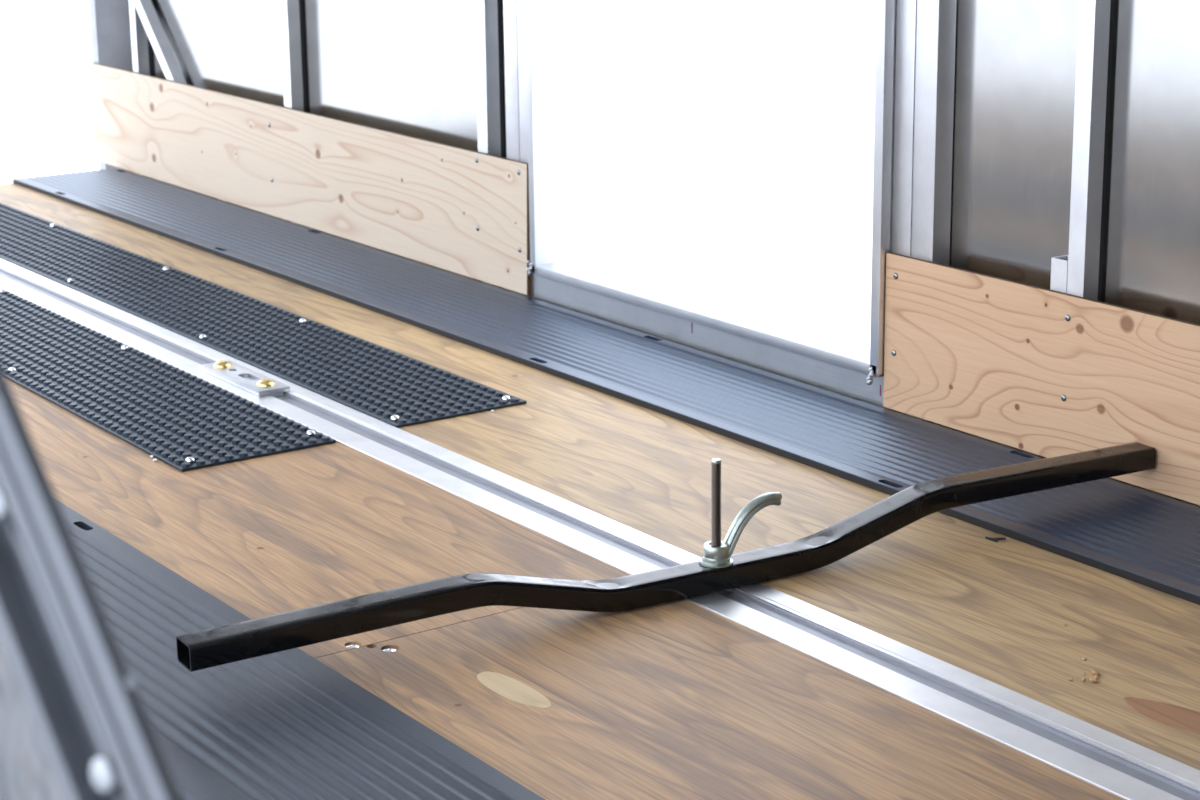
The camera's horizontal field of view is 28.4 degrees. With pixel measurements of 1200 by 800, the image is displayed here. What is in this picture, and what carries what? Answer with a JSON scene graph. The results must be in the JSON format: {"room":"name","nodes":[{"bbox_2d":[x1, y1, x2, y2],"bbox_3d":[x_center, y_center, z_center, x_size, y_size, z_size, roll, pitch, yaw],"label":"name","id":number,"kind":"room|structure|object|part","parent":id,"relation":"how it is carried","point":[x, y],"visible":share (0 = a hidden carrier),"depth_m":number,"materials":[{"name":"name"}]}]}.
{"room":"cargo space","nodes":[
{"label":"cargo space","id":0,"kind":"room"},
{"bbox_2d":[0,170,1199,799],"bbox_3d":[-0.168,0.361,3.441,2.640,0.046,8.305,-11,18,-33],"label":"floor","id":1,"kind":"structure","parent":0,"point":[680,699],"depth_m":3.57,"materials":[{"name":"brown wood"}]},
{"bbox_2d":[0,288,335,471],"bbox_3d":[-1.515,-0.226,5.570,0.313,0.015,3.132,-11,18,-33],"label":"mat","id":2,"kind":"object","parent":1,"relation":"on","point":[187,422],"visible":0.99,"depth_m":4.73,"materials":[{"name":"black rubber"}]},
{"bbox_2d":[133,0,226,201],"bbox_3d":[-1.239,-0.914,7.009,0.036,0.618,0.595,-11,18,-33],"label":"diagonal brace","id":3,"kind":"object","parent":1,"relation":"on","point":[167,60],"visible":0.35,"depth_m":7.06,"materials":[{"name":"metal"}]},
{"bbox_2d":[0,203,526,427],"bbox_3d":[-1.156,-0.298,5.822,0.295,0.015,3.113,-11,18,-33],"label":"mat","id":4,"kind":"object","parent":1,"relation":"on","point":[391,387],"visible":1,"depth_m":5.27,"materials":[{"name":"black rubber"}]},
{"bbox_2d":[58,501,544,799],"bbox_3d":[-1.168,0.226,3.879,0.604,0.012,5.400,-11,18,-33],"label":"mat","id":5,"kind":"object","parent":1,"relation":"on","point":[282,725],"visible":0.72,"depth_m":3.11,"materials":[{"name":"black rubber"}]},
{"bbox_2d":[0,258,1199,799],"bbox_3d":[0.136,0.277,3.670,0.134,0.014,8.255,-11,18,-33],"label":"floor track","id":6,"kind":"object","parent":1,"relation":"on","point":[1121,767],"visible":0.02,"depth_m":3.58,"materials":[{"name":"metal"}]},
{"bbox_2d":[198,360,289,396],"bbox_3d":[-0.730,-0.047,4.862,0.071,0.026,0.276,-11,18,-33],"label":"anchor plate","id":7,"kind":"object","parent":6,"relation":"on","point":[249,380],"visible":1,"depth_m":4.85,"materials":[{"name":"metal"}]},
{"bbox_2d":[176,442,1155,671],"bbox_3d":[0.181,0.188,3.593,1.716,0.207,0.052,-9,17,-29],"label":"bar","id":8,"kind":"object","parent":6,"relation":"on","point":[718,569],"visible":1,"depth_m":3.56,"materials":[{"name":"black paint"}]},
{"bbox_2d":[699,558,732,567],"bbox_3d":[0.176,0.245,3.605,0.052,0.004,0.052,-11,18,-33],"label":"washer","id":9,"kind":"object","parent":8,"relation":"on","point":[703,562],"depth_m":3.59,"materials":[{"name":"metal"}]},
{"bbox_3d":[0.175,0.189,3.590,0.015,0.206,0.015,2,15,10],"label":"threaded rod","id":10,"kind":"part","parent":8,"relation":"part of","materials":[{"name":"metal"}]},
{"bbox_3d":[0.227,0.193,3.622,0.111,0.094,0.020,-9,17,-29],"label":"lever","id":11,"kind":"part","parent":8,"relation":"part of","materials":[{"name":"metal"}]},
{"bbox_2d":[13,167,1199,604],"bbox_3d":[-0.019,-0.106,5.059,0.335,0.014,5.695,-11,18,-33],"label":"mat","id":12,"kind":"object","parent":1,"relation":"on","point":[1144,537],"visible":0.98,"depth_m":4.76,"materials":[{"name":"black rubber"}]},
{"bbox_2d":[985,537,1005,541],"bbox_3d":[0.635,0.225,3.821,0.033,0.003,0.017,3,16,15],"label":"scrap","id":13,"kind":"object","parent":1,"relation":"on","point":[988,538],"visible":1,"depth_m":3.82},
{"bbox_2d":[1089,677,1098,681],"bbox_3d":[0.672,0.381,3.231,0.012,0.007,0.012,-11,18,-33],"label":"crumb","id":14,"kind":"object","parent":1,"relation":"on","point":[1093,679],"visible":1,"depth_m":3.23,"materials":[{"name":"beige wood"}]},
{"bbox_2d":[1090,669,1099,675],"bbox_3d":[0.680,0.373,3.256,0.013,0.008,0.013,10,18,34],"label":"crumb","id":15,"kind":"object","parent":1,"relation":"on","point":[1093,671],"visible":1,"depth_m":3.25,"materials":[{"name":"beige wood"}]},
{"bbox_2d":[151,0,1199,323],"bbox_3d":[0.874,-0.860,3.904,0.039,2.150,8.350,-11,18,-33],"label":"wall","id":16,"kind":"structure","parent":0,"point":[406,67],"depth_m":4.27,"materials":[{"name":"metal"}]},
{"bbox_2d":[89,0,132,169],"bbox_3d":[-1.464,-1.715,7.192,0.118,2.150,0.318,-11,18,-33],"label":"post","id":17,"kind":"object","parent":16,"relation":"attached to","point":[110,28],"visible":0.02,"depth_m":7.44,"materials":[{"name":"metal"}]},
{"bbox_2d":[129,0,152,177],"bbox_3d":[-1.398,-1.661,7.044,0.046,2.020,0.038,-11,18,-33],"label":"stud","id":18,"kind":"object","parent":16,"relation":"attached to","point":[141,44],"visible":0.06,"depth_m":7.19,"materials":[{"name":"metal"}]},
{"bbox_2d":[279,0,306,225],"bbox_3d":[-0.833,-1.457,6.261,0.046,2.020,0.043,-11,18,-33],"label":"stud","id":19,"kind":"object","parent":16,"relation":"attached to","point":[291,13],"visible":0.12,"depth_m":6.39,"materials":[{"name":"metal"}]},
{"bbox_2d":[474,0,503,286],"bbox_3d":[-0.267,-1.253,5.476,0.046,2.020,0.045,-11,18,-33],"label":"stud","id":20,"kind":"object","parent":16,"relation":"attached to","point":[487,13],"visible":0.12,"depth_m":5.59,"materials":[{"name":"metal"}]},
{"bbox_2d":[89,62,530,294],"bbox_3d":[-0.882,-0.652,6.506,0.016,0.310,2.508,-11,18,-33],"label":"plywood panel","id":21,"kind":"object","parent":20,"relation":"attached to","point":[458,210],"visible":1,"depth_m":6.27,"materials":[{"name":"wood"}]},
{"bbox_2d":[503,0,956,423],"bbox_3d":[0.198,-1.079,4.808,0.087,2.020,1.460,-11,18,-33],"label":"door frame","id":22,"kind":"structure","parent":16,"relation":"in","point":[915,62],"depth_m":4.68,"materials":[{"name":"metal"}]},
{"bbox_3d":[-0.193,-1.226,5.372,0.044,2.020,0.056,-11,18,-33],"label":"jamb post","id":23,"kind":"part","parent":22,"relation":"part of","materials":[{"name":"metal"}]},
{"bbox_3d":[-0.154,-1.212,5.319,0.044,2.020,0.074,-11,18,-33],"label":"jamb post","id":24,"kind":"part","parent":22,"relation":"part of","materials":[{"name":"metal"}]},
{"bbox_3d":[0.216,-0.184,5.045,0.077,0.024,1.205,-11,18,-33],"label":"sill","id":25,"kind":"part","parent":22,"relation":"part of","materials":[{"name":"metal"}]},
{"bbox_3d":[0.205,-0.138,5.052,0.006,0.074,1.250,-11,18,-33],"label":"kick plate","id":26,"kind":"part","parent":22,"relation":"part of","materials":[{"name":"metal"}]},
{"bbox_3d":[0.577,-0.949,4.305,0.044,2.020,0.052,-11,18,-33],"label":"jamb post","id":27,"kind":"part","parent":22,"relation":"part of","materials":[{"name":"metal"}]},
{"bbox_3d":[0.610,-0.937,4.259,0.044,2.020,0.059,-11,18,-33],"label":"jamb post","id":28,"kind":"part","parent":22,"relation":"part of","materials":[{"name":"metal"}]},
{"bbox_2d":[883,252,1199,504],"bbox_3d":[1.149,0.084,3.692,0.016,0.301,2.108,-11,18,-33],"label":"plywood panel","id":29,"kind":"object","parent":16,"relation":"attached to","point":[1044,372],"visible":1,"depth_m":4.19,"materials":[{"name":"wood"}]},
{"bbox_2d":[1044,0,1113,458],"bbox_3d":[0.823,-0.860,3.965,0.046,2.020,0.078,-11,18,-33],"label":"stud","id":30,"kind":"object","parent":16,"relation":"attached to","point":[1079,272],"visible":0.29,"depth_m":4.05,"materials":[{"name":"metal"}]},
{"label":"outside","id":31,"kind":"structure","parent":0,"visible":0},
{"bbox_2d":[0,0,876,348],"bbox_3d":[-0.368,-2.981,17.861,120.000,0.060,110.000,-11,18,-33],"label":"doorway opening","id":32,"kind":"structure","parent":31,"point":[720,153],"depth_m":11.34,"materials":[{"name":"white"}]},
{"bbox_3d":[0.644,0.251,-0.226,0.028,2.150,1.600,-11,18,-33],"label":"wall","id":33,"kind":"structure","parent":0,"visible":0},
{"bbox_2d":[0,364,182,799],"bbox_3d":[-0.353,0.108,1.202,0.017,2.218,1.953,-11,18,-33],"label":"brace","id":34,"kind":"object","parent":33,"relation":"attached to","point":[75,724],"visible":1,"depth_m":1.02,"materials":[{"name":"metal"}]}
]}

